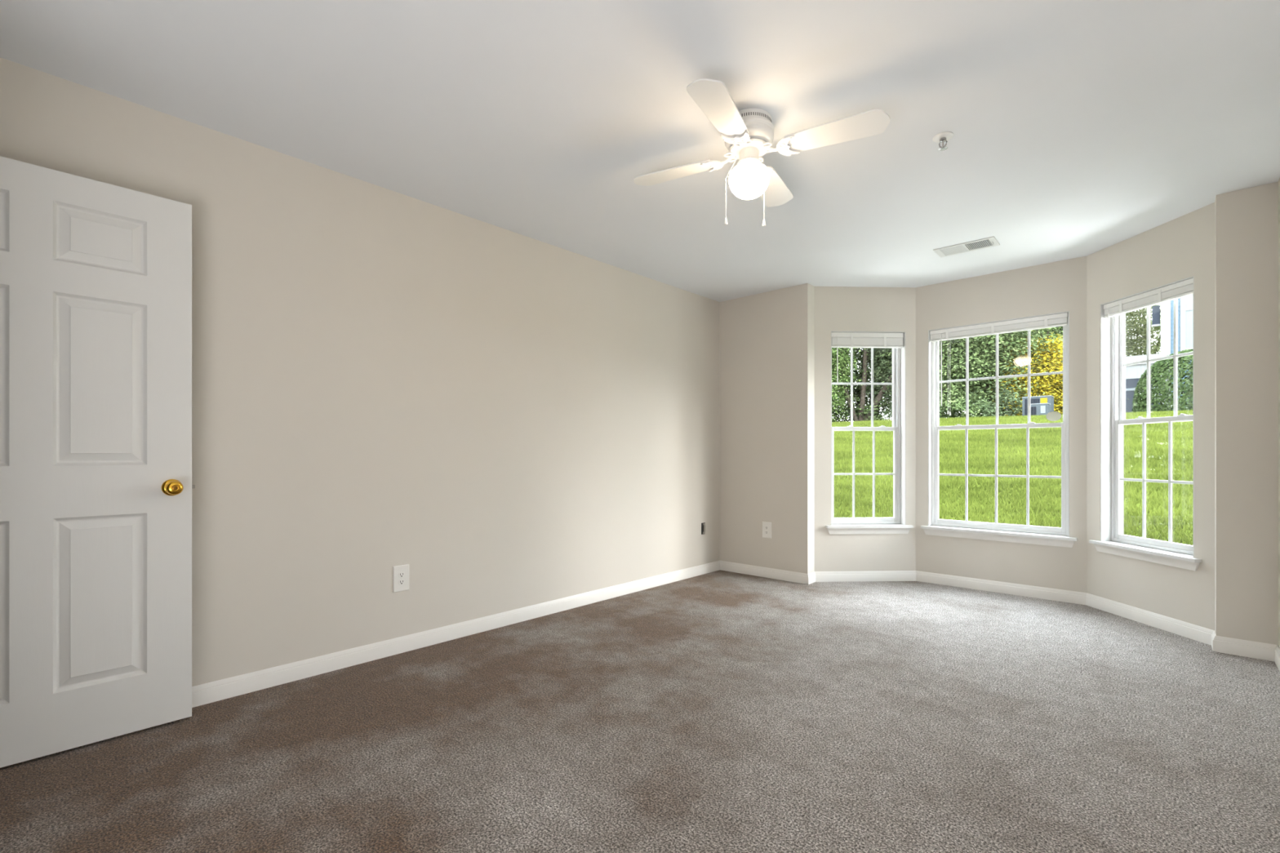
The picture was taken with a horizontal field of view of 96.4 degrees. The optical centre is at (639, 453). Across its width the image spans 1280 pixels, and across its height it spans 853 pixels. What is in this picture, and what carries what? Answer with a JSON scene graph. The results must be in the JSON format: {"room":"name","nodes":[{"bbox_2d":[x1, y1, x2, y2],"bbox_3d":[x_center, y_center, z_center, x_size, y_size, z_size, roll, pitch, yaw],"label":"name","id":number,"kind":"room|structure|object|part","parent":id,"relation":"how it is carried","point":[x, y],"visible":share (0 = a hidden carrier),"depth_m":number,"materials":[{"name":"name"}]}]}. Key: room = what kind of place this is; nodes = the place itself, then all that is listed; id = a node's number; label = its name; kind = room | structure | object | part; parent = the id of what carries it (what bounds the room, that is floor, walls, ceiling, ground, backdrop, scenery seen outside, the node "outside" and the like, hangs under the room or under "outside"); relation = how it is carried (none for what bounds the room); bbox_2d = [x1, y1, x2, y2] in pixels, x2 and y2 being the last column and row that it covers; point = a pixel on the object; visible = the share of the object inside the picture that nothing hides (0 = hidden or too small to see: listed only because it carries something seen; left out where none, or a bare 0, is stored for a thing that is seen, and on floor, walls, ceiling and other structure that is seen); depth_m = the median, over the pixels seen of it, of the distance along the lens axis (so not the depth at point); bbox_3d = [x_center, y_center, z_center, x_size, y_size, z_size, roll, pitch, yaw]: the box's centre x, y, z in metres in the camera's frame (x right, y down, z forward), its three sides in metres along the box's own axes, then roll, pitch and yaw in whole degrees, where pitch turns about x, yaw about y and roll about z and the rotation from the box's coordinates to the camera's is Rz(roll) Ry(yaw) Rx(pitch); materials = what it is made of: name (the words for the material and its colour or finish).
{"room":"empty bedroom","nodes":[
{"label":"empty bedroom","id":0,"kind":"room"},
{"bbox_2d":[0,57,719,686],"bbox_3d":[-0.898,-0.164,3.553,0.140,2.440,4.939,0,0,43],"label":"wall","id":1,"kind":"structure","parent":0,"point":[383,379],"depth_m":3.01,"materials":[{"name":"paint"}]},
{"bbox_2d":[392,564,408,592],"bbox_3d":[-1.267,0.662,3.042,0.007,0.139,0.088,0,0,43],"label":"wall outlet","id":2,"kind":"object","parent":1,"relation":"attached to","point":[400,573],"visible":1,"depth_m":3.04,"materials":[{"name":"white plastic"}]},
{"bbox_2d":[398,579,404,584],"bbox_3d":[-1.265,0.682,3.041,0.002,0.027,0.034,0,0,43],"label":"receptacle","id":3,"kind":"object","parent":2,"relation":"attached to","point":[400,581],"depth_m":3.04,"materials":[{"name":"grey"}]},
{"bbox_2d":[398,572,404,577],"bbox_3d":[-1.265,0.643,3.041,0.002,0.027,0.034,0,0,43],"label":"receptacle","id":4,"kind":"object","parent":2,"relation":"attached to","point":[400,574],"depth_m":3.04,"materials":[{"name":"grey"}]},
{"bbox_2d":[191,560,719,707],"bbox_3d":[-0.842,1.014,3.501,0.014,0.084,4.659,0,0,43],"label":"baseboard","id":5,"kind":"structure","parent":1,"relation":"attached to","point":[223,689],"depth_m":3.06,"materials":[{"name":"paint"}]},
{"bbox_2d":[701,522,705,534],"bbox_3d":[0.562,0.657,5.030,0.012,0.100,0.054,0,0,43],"label":"outlet box","id":6,"kind":"object","parent":1,"relation":"attached to","point":[703,525],"visible":1,"depth_m":5.03,"materials":[{"name":"grey plastic"}]},
{"bbox_2d":[0,569,1279,852],"bbox_3d":[0.621,1.116,1.781,4.775,0.120,6.943,0,0,43],"label":"floor","id":7,"kind":"structure","parent":0,"point":[719,711],"depth_m":2.04,"materials":[{"name":"carpet"}]},
{"bbox_2d":[0,0,1279,302],"bbox_3d":[0.621,-1.444,1.781,4.775,0.120,6.943,0,0,43],"label":"ceiling","id":8,"kind":"structure","parent":0,"point":[1080,128],"depth_m":2.28,"materials":[{"name":"paint"}]},
{"bbox_2d":[633,78,890,226],"bbox_3d":[0.454,-1.171,2.378,0.808,0.425,0.808,0,0,-17],"label":"ceiling fan","id":9,"kind":"object","parent":8,"relation":"hanging from","point":[748,134],"visible":1,"depth_m":2.29,"materials":[{"name":"white metal"}]},
{"bbox_3d":[0.148,-1.244,2.542,0.384,0.027,0.137,0,0,28],"label":"blade","id":10,"kind":"part","parent":9,"relation":"part of","materials":[{"name":"white wood"}]},
{"bbox_3d":[0.291,-1.244,2.072,0.137,0.027,0.384,0,0,28],"label":"blade","id":11,"kind":"part","parent":9,"relation":"part of","materials":[{"name":"white wood"}]},
{"bbox_3d":[0.361,-0.974,2.398,0.015,0.031,0.015,0,0,28],"label":"chain knob","id":12,"kind":"part","parent":9,"relation":"part of","materials":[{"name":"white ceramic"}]},
{"bbox_3d":[0.387,-1.112,2.393,0.058,0.246,0.004,0,0,11],"label":"pull chain","id":13,"kind":"part","parent":9,"relation":"part of","materials":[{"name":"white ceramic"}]},
{"bbox_3d":[0.454,-1.132,2.378,0.167,0.132,0.167,0,0,28],"label":"glass globe","id":14,"kind":"part","parent":9,"relation":"part of","materials":[{"name":"white glass"}]},
{"bbox_3d":[0.618,-1.244,2.684,0.137,0.027,0.384,0,0,28],"label":"blade","id":15,"kind":"part","parent":9,"relation":"part of","materials":[{"name":"white wood"}]},
{"bbox_3d":[0.760,-1.244,2.215,0.384,0.027,0.137,0,0,28],"label":"blade","id":16,"kind":"part","parent":9,"relation":"part of","materials":[{"name":"white wood"}]},
{"bbox_2d":[932,131,953,151],"bbox_3d":[1.323,-1.356,2.498,0.082,0.054,0.082,0,0,43],"label":"sprinkler","id":17,"kind":"object","parent":8,"relation":"attached to","point":[941,137],"visible":1,"depth_m":2.49,"materials":[{"name":"white metal"}]},
{"bbox_3d":[1.323,-1.353,2.498,0.026,0.042,0.028,0,0,-5],"label":"frame","id":18,"kind":"part","parent":17,"relation":"part of","materials":[{"name":"silver metal"}]},
{"bbox_2d":[933,236,999,257],"bbox_3d":[2.183,-1.373,3.829,0.358,0.020,0.192,0,0,42],"label":"ceiling vent","id":19,"kind":"object","parent":8,"relation":"in","point":[990,242],"visible":1,"depth_m":3.82,"materials":[{"name":"white plastic"}]},
{"bbox_2d":[720,283,807,573],"bbox_3d":[1.041,-0.164,5.030,0.999,2.440,0.140,0,0,43],"label":"wall","id":20,"kind":"structure","parent":0,"point":[763,336],"depth_m":4.91,"materials":[{"name":"paint"}]},
{"bbox_2d":[720,560,808,584],"bbox_3d":[1.046,1.014,4.921,0.872,0.084,0.014,0,0,43],"label":"baseboard","id":21,"kind":"structure","parent":20,"relation":"attached to","point":[787,575],"depth_m":4.89,"materials":[{"name":"paint"}]},
{"bbox_2d":[762,521,771,538],"bbox_3d":[1.085,0.651,4.889,0.088,0.137,0.007,0,0,43],"label":"wall outlet","id":22,"kind":"object","parent":20,"relation":"attached to","point":[766,526],"visible":1,"depth_m":4.89,"materials":[{"name":"white plastic"}]},
{"bbox_2d":[807,283,915,573],"bbox_3d":[1.855,-0.164,4.774,0.998,2.440,0.224,0,0,-2],"label":"wall","id":23,"kind":"structure","parent":0,"point":[829,308],"depth_m":4.74,"materials":[{"name":"paint"}]},
{"bbox_2d":[808,570,915,584],"bbox_3d":[1.824,1.014,4.733,0.945,0.084,0.095,0,0,-8],"label":"baseboard","id":24,"kind":"structure","parent":23,"relation":"attached to","point":[879,575],"depth_m":4.73,"materials":[{"name":"paint"}]},
{"bbox_2d":[826,331,913,534],"bbox_3d":[1.894,-0.206,4.809,0.750,1.740,0.207,0,0,-2],"label":"window","id":25,"kind":"structure","parent":23,"relation":"in","point":[896,524],"depth_m":4.82,"materials":[{"name":"white paint"}]},
{"bbox_3d":[1.893,0.173,4.838,0.572,0.800,0.028,0,0,-2],"label":"sash","id":26,"kind":"part","parent":25,"relation":"part of","materials":[{"name":"white plastic"}]},
{"bbox_3d":[1.891,-0.593,4.869,0.572,0.796,0.026,0,0,-2],"label":"sash","id":27,"kind":"part","parent":25,"relation":"part of","materials":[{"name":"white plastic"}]},
{"bbox_3d":[1.892,-0.209,4.851,0.616,1.600,0.066,0,0,-2],"label":"frame","id":28,"kind":"part","parent":25,"relation":"part of","materials":[{"name":"white plastic"}]},
{"bbox_2d":[831,332,903,382],"bbox_3d":[1.896,-0.798,4.773,0.608,0.420,0.050,0,0,-2],"label":"window blind","id":29,"kind":"object","parent":25,"relation":"attached to","point":[839,340],"visible":0.85,"depth_m":4.76,"materials":[{"name":"white plastic"}]},
{"bbox_3d":[1.895,-0.894,4.779,0.602,0.014,0.030,0,0,-2],"label":"rail","id":30,"kind":"part","parent":29,"relation":"part of","materials":[{"name":"white plastic"}]},
{"bbox_3d":[1.896,0.602,4.761,0.720,0.019,0.112,0,0,-2],"label":"sill","id":31,"kind":"part","parent":25,"relation":"part of","materials":[{"name":"white paint"}]},
{"bbox_2d":[915,256,1086,592],"bbox_3d":[2.759,-0.164,4.436,1.242,2.440,0.140,0,0,43],"label":"wall","id":32,"kind":"structure","parent":0,"point":[1058,286],"depth_m":4.29,"materials":[{"name":"paint"}]},
{"bbox_2d":[920,311,1077,547],"bbox_3d":[2.752,-0.206,4.430,1.052,1.740,0.207,0,0,43],"label":"window","id":33,"kind":"structure","parent":32,"relation":"in","point":[1042,539],"depth_m":4.45,"materials":[{"name":"white paint"}]},
{"bbox_2d":[929,312,1068,415],"bbox_3d":[2.728,-0.658,4.403,0.910,0.700,0.050,0,0,43],"label":"window blind","id":34,"kind":"object","parent":33,"relation":"attached to","point":[1060,319],"visible":1,"depth_m":4.38,"materials":[{"name":"white plastic"}]},
{"bbox_3d":[2.732,-0.928,4.407,0.904,0.014,0.030,0,0,43],"label":"rail","id":35,"kind":"part","parent":34,"relation":"part of","materials":[{"name":"white plastic"}]},
{"bbox_3d":[2.720,0.602,4.395,1.022,0.019,0.112,0,0,43],"label":"sill","id":36,"kind":"part","parent":33,"relation":"part of","materials":[{"name":"white paint"}]},
{"bbox_3d":[2.772,0.173,4.451,0.874,0.800,0.028,0,0,43],"label":"sash","id":37,"kind":"part","parent":33,"relation":"part of","materials":[{"name":"white plastic"}]},
{"bbox_3d":[2.793,-0.593,4.474,0.874,0.796,0.026,0,0,43],"label":"sash","id":38,"kind":"part","parent":33,"relation":"part of","materials":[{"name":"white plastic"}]},
{"bbox_2d":[1045,411,1061,421],"bbox_3d":[3.053,-0.277,4.222,0.092,0.072,0.001,0,0,43],"label":"window sticker","id":39,"kind":"object","parent":33,"relation":"attached to","point":[1052,415],"visible":1,"depth_m":4.22,"materials":[{"name":"beige"}]},
{"bbox_2d":[915,570,1086,604],"bbox_3d":[2.707,1.014,4.379,1.126,0.084,0.014,0,0,43],"label":"baseboard","id":40,"kind":"structure","parent":32,"relation":"attached to","point":[1048,593],"depth_m":4.33,"materials":[{"name":"paint"}]},
{"bbox_2d":[1086,196,1216,635],"bbox_3d":[3.173,-0.164,3.564,0.224,2.440,0.998,0,0,-2],"label":"wall","id":41,"kind":"structure","parent":0,"point":[1184,246],"depth_m":3.41,"materials":[{"name":"paint"}]},
{"bbox_2d":[1088,275,1201,570],"bbox_3d":[3.206,-0.206,3.579,0.207,1.740,0.750,0,0,-2],"label":"window","id":42,"kind":"structure","parent":41,"relation":"in","point":[1113,403],"depth_m":3.84,"materials":[{"name":"white paint"}]},
{"bbox_3d":[3.297,-0.216,3.583,0.024,1.720,0.750,0,0,-2],"label":"exterior trim","id":43,"kind":"part","parent":42,"relation":"part of","materials":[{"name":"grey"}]},
{"bbox_3d":[3.158,0.602,3.577,0.112,0.019,0.720,0,0,-2],"label":"sill","id":44,"kind":"part","parent":42,"relation":"part of","materials":[{"name":"white paint"}]},
{"bbox_2d":[1103,278,1192,392],"bbox_3d":[3.170,-0.708,3.578,0.050,0.600,0.608,0,0,-2],"label":"window blind","id":45,"kind":"object","parent":42,"relation":"attached to","point":[1184,288],"visible":0.85,"depth_m":3.57,"materials":[{"name":"white plastic"}]},
{"bbox_3d":[3.175,-0.928,3.578,0.030,0.014,0.602,0,0,-2],"label":"rail","id":46,"kind":"part","parent":45,"relation":"part of","materials":[{"name":"white plastic"}]},
{"bbox_3d":[3.247,-0.209,3.581,0.066,1.600,0.616,0,0,-2],"label":"frame","id":47,"kind":"part","parent":42,"relation":"part of","materials":[{"name":"white plastic"}]},
{"bbox_3d":[3.234,0.173,3.580,0.028,0.800,0.572,0,0,-2],"label":"sash","id":48,"kind":"part","parent":42,"relation":"part of","materials":[{"name":"white plastic"}]},
{"bbox_3d":[3.265,-0.593,3.582,0.026,0.796,0.572,0,0,-2],"label":"sash","id":49,"kind":"part","parent":42,"relation":"part of","materials":[{"name":"white plastic"}]},
{"bbox_2d":[1085,592,1216,651],"bbox_3d":[3.135,1.014,3.529,0.095,0.084,0.945,0,0,3],"label":"baseboard","id":50,"kind":"structure","parent":41,"relation":"attached to","point":[1191,631],"depth_m":3.49,"materials":[{"name":"paint"}]},
{"bbox_2d":[1216,182,1278,644],"bbox_3d":[3.263,-0.164,2.990,0.362,2.440,0.140,0,0,43],"label":"wall","id":51,"kind":"structure","parent":0,"point":[1247,219],"depth_m":2.99,"materials":[{"name":"paint"}]},
{"bbox_2d":[1213,635,1276,661],"bbox_3d":[3.154,1.014,2.985,0.236,0.084,0.014,0,0,43],"label":"baseboard","id":52,"kind":"structure","parent":51,"relation":"attached to","point":[1246,648],"depth_m":2.98,"materials":[{"name":"paint"}]},
{"bbox_2d":[1278,177,1279,647],"bbox_3d":[2.621,-0.164,2.127,0.140,2.440,2.279,0,0,43],"label":"wall","id":53,"kind":"structure","parent":0,"point":[1279,178],"depth_m":2.87,"materials":[{"name":"paint"}]},
{"bbox_2d":[1274,644,1279,671],"bbox_3d":[2.512,1.014,2.122,0.014,0.084,2.152,0,0,43],"label":"baseboard","id":54,"kind":"structure","parent":53,"relation":"attached to","point":[1277,651],"depth_m":2.85,"materials":[{"name":"paint"}]},
{"bbox_3d":[-2.118,-0.164,1.416,1.235,2.440,0.140,0,0,43],"label":"wall","id":55,"kind":"structure","parent":0,"visible":0},
{"bbox_2d":[0,155,195,768],"bbox_3d":[-2.049,0.027,2.007,0.170,2.032,0.784,0,0,43],"label":"door","id":56,"kind":"structure","parent":55,"relation":"in","point":[96,486],"depth_m":2.06,"materials":[{"name":"white paint"}]},
{"bbox_3d":[-2.207,-0.779,1.836,0.035,0.206,0.250,0,0,43],"label":"panel","id":57,"kind":"part","parent":56,"relation":"part of","materials":[{"name":"white paint"}]},
{"bbox_3d":[-2.207,-0.262,1.836,0.035,0.606,0.250,0,0,43],"label":"panel","id":58,"kind":"part","parent":56,"relation":"part of","materials":[{"name":"white paint"}]},
{"bbox_3d":[-2.207,0.530,1.836,0.035,0.610,0.250,0,0,43],"label":"panel","id":59,"kind":"part","parent":56,"relation":"part of","materials":[{"name":"white paint"}]},
{"bbox_3d":[-1.969,-0.779,2.095,0.035,0.206,0.250,0,0,43],"label":"panel","id":60,"kind":"part","parent":56,"relation":"part of","materials":[{"name":"white paint"}]},
{"bbox_3d":[-1.969,-0.262,2.095,0.035,0.606,0.250,0,0,43],"label":"panel","id":61,"kind":"part","parent":56,"relation":"part of","materials":[{"name":"white paint"}]},
{"bbox_3d":[-1.969,0.530,2.095,0.035,0.610,0.250,0,0,43],"label":"panel","id":62,"kind":"part","parent":56,"relation":"part of","materials":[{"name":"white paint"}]},
{"bbox_3d":[-1.797,0.131,2.207,0.066,0.065,0.065,0,0,43],"label":"knob","id":63,"kind":"part","parent":56,"relation":"part of","materials":[{"name":"gold metal"}]},
{"label":"outside","id":64,"kind":"structure","parent":0,"visible":0},
{"bbox_2d":[831,409,1192,545],"bbox_3d":[38.388,0.006,49.195,70.000,2.660,115.600,0,0,43],"label":"lawn","id":65,"kind":"structure","parent":64,"point":[957,500],"depth_m":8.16,"materials":[{"name":"plant"}]},
{"bbox_2d":[833,350,856,407],"bbox_3d":[8.890,-6.158,32.487,7.536,10.407,6.985,0,0,43],"label":"tree","id":66,"kind":"object","parent":65,"relation":"on","point":[844,350],"visible":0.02,"depth_m":31.06,"materials":[{"name":"green plant"}]},
{"bbox_2d":[831,404,859,422],"bbox_3d":[10.249,-1.856,28.306,2.520,1.125,1.989,0,0,25],"label":"shrub","id":67,"kind":"object","parent":65,"relation":"on","point":[855,408],"visible":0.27,"depth_m":28.21,"materials":[{"name":"green plant"}]},
{"bbox_2d":[831,347,871,422],"bbox_3d":[8.284,-7.103,27.478,5.410,12.815,5.416,0,0,-15],"label":"tree","id":68,"kind":"object","parent":65,"relation":"on","point":[834,394],"visible":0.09,"depth_m":26.63,"materials":[{"name":"green plant"}]},
{"bbox_2d":[832,394,884,422],"bbox_3d":[10.933,-2.247,29.956,3.785,1.906,3.059,0,0,43],"label":"shrub","id":69,"kind":"object","parent":65,"relation":"on","point":[855,398],"visible":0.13,"depth_m":29.58,"materials":[{"name":"green plant"}]},
{"bbox_2d":[831,347,892,421],"bbox_3d":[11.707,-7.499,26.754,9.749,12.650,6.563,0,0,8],"label":"tree","id":70,"kind":"object","parent":65,"relation":"on","point":[865,357],"visible":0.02,"depth_m":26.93,"materials":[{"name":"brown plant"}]},
{"bbox_2d":[848,347,891,417],"bbox_3d":[12.457,-7.835,30.268,5.881,13.194,5.841,0,0,33],"label":"tree","id":71,"kind":"object","parent":65,"relation":"on","point":[848,348],"visible":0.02,"depth_m":30.00,"materials":[{"name":"green plant"}]},
{"bbox_2d":[854,398,892,420],"bbox_3d":[11.490,-2.014,26.445,3.025,1.440,2.456,0,0,43],"label":"shrub","id":72,"kind":"object","parent":65,"relation":"on","point":[865,411],"visible":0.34,"depth_m":26.57,"materials":[{"name":"green plant"}]},
{"bbox_2d":[865,400,891,420],"bbox_3d":[13.306,-2.437,29.161,3.830,2.286,3.347,0,0,43],"label":"shrub","id":73,"kind":"object","parent":65,"relation":"on","point":[870,400],"visible":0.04,"depth_m":29.68,"materials":[{"name":"green plant"}]},
{"bbox_2d":[844,339,963,420],"bbox_3d":[12.710,-8.044,26.862,6.153,14.132,6.546,0,0,-8],"label":"tree","id":74,"kind":"object","parent":65,"relation":"on","point":[879,359],"visible":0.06,"depth_m":27.05,"materials":[{"name":"green plant"}]},
{"bbox_2d":[883,392,951,420],"bbox_3d":[11.989,-1.983,24.841,2.923,1.378,2.476,0,0,43],"label":"shrub","id":75,"kind":"object","parent":65,"relation":"on","point":[940,406],"visible":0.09,"depth_m":25.00,"materials":[{"name":"green plant"}]},
{"bbox_2d":[869,331,1022,417],"bbox_3d":[13.501,-8.487,25.685,6.467,14.731,5.830,0,0,39],"label":"tree","id":76,"kind":"object","parent":65,"relation":"on","point":[944,375],"visible":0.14,"depth_m":24.29,"materials":[{"name":"green plant"}]},
{"bbox_2d":[939,387,995,417],"bbox_3d":[13.310,-2.057,24.029,2.749,1.526,2.736,0,0,43],"label":"shrub","id":77,"kind":"object","parent":65,"relation":"on","point":[948,397],"visible":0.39,"depth_m":23.59,"materials":[{"name":"green plant"}]},
{"bbox_2d":[960,387,1023,417],"bbox_3d":[14.373,-2.008,23.330,2.794,1.428,2.362,0,0,43],"label":"shrub","id":78,"kind":"object","parent":65,"relation":"on","point":[991,409],"visible":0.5,"depth_m":23.06,"materials":[{"name":"green plant"}]},
{"bbox_2d":[939,327,1062,417],"bbox_3d":[15.475,-6.567,25.131,6.055,10.987,6.104,0,0,-30],"label":"tree","id":79,"kind":"object","parent":65,"relation":"on","point":[988,386],"visible":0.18,"depth_m":24.05,"materials":[{"name":"green plant"}]},
{"bbox_2d":[954,328,1062,414],"bbox_3d":[17.805,-7.606,28.889,7.202,13.356,8.032,0,0,-17],"label":"tree","id":80,"kind":"object","parent":65,"relation":"on","point":[1037,329],"visible":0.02,"depth_m":27.28,"materials":[{"name":"green plant"}]},
{"bbox_2d":[979,328,1062,416],"bbox_3d":[16.899,-3.571,24.418,4.821,5.600,4.492,0,0,25],"label":"tree","id":81,"kind":"object","parent":65,"relation":"on","point":[1056,380],"visible":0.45,"depth_m":23.55,"materials":[{"name":"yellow plant"}]},
{"bbox_2d":[989,385,1059,413],"bbox_3d":[16.371,-2.227,24.742,3.539,1.865,2.758,0,0,13],"label":"shrub","id":82,"kind":"object","parent":65,"relation":"on","point":[1051,385],"visible":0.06,"depth_m":24.20,"materials":[{"name":"green plant"}]},
{"bbox_2d":[991,326,1062,349],"bbox_3d":[19.505,-8.915,27.354,7.609,15.346,5.900,0,0,43],"label":"tree","id":83,"kind":"object","parent":65,"relation":"on","point":[1060,328],"visible":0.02,"depth_m":26.84,"materials":[{"name":"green plant"}]},
{"bbox_2d":[1022,395,1053,416],"bbox_3d":[13.832,-1.608,19.882,0.840,0.730,0.720,0,0,43],"label":"air conditioner","id":84,"kind":"object","parent":65,"relation":"on","point":[1037,399],"visible":0.59,"depth_m":19.64,"materials":[{"name":"grey metal"}]},
{"bbox_2d":[1024,398,1039,414],"bbox_3d":[13.503,-1.621,19.703,0.414,0.546,0.007,0,0,43],"label":"grille","id":85,"kind":"object","parent":84,"relation":"attached to","point":[1033,401],"depth_m":19.79,"materials":[{"name":"grey metal"}]},
{"bbox_2d":[1030,403,1050,415],"bbox_3d":[13.235,-1.426,18.937,0.520,0.450,0.470,0,0,43],"label":"air conditioner","id":86,"kind":"object","parent":65,"relation":"on","point":[1036,409],"visible":0.85,"depth_m":18.75,"materials":[{"name":"grey metal"}]},
{"bbox_3d":[13.165,-1.449,18.690,0.130,0.244,0.007,0,0,43],"label":"label plate","id":87,"kind":"part","parent":86,"relation":"part of","materials":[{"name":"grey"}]},
{"bbox_2d":[1125,303,1160,356],"bbox_3d":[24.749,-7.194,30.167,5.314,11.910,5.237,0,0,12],"label":"tree","id":88,"kind":"object","parent":65,"relation":"on","point":[1130,322],"visible":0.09,"depth_m":29.04,"materials":[{"name":"green plant"}]},
{"bbox_2d":[1125,294,1192,413],"bbox_3d":[26.971,-6.544,24.787,12.600,10.600,8.200,0,0,43],"label":"house","id":89,"kind":"structure","parent":65,"relation":"on","point":[1184,304],"depth_m":24.23,"materials":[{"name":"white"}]},
{"bbox_2d":[1151,305,1159,324],"bbox_3d":[22.130,-5.944,24.535,0.250,0.800,0.040,0,0,43],"label":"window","id":90,"kind":"structure","parent":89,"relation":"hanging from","point":[1155,309],"depth_m":24.51,"materials":[{"name":"blue"}]},
{"bbox_2d":[1131,349,1192,412],"bbox_3d":[18.027,-2.153,17.788,4.205,2.462,2.108,0,0,43],"label":"hedge","id":91,"kind":"object","parent":65,"relation":"on","point":[1140,398],"visible":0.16,"depth_m":18.14,"materials":[{"name":"green plant"}]}
]}

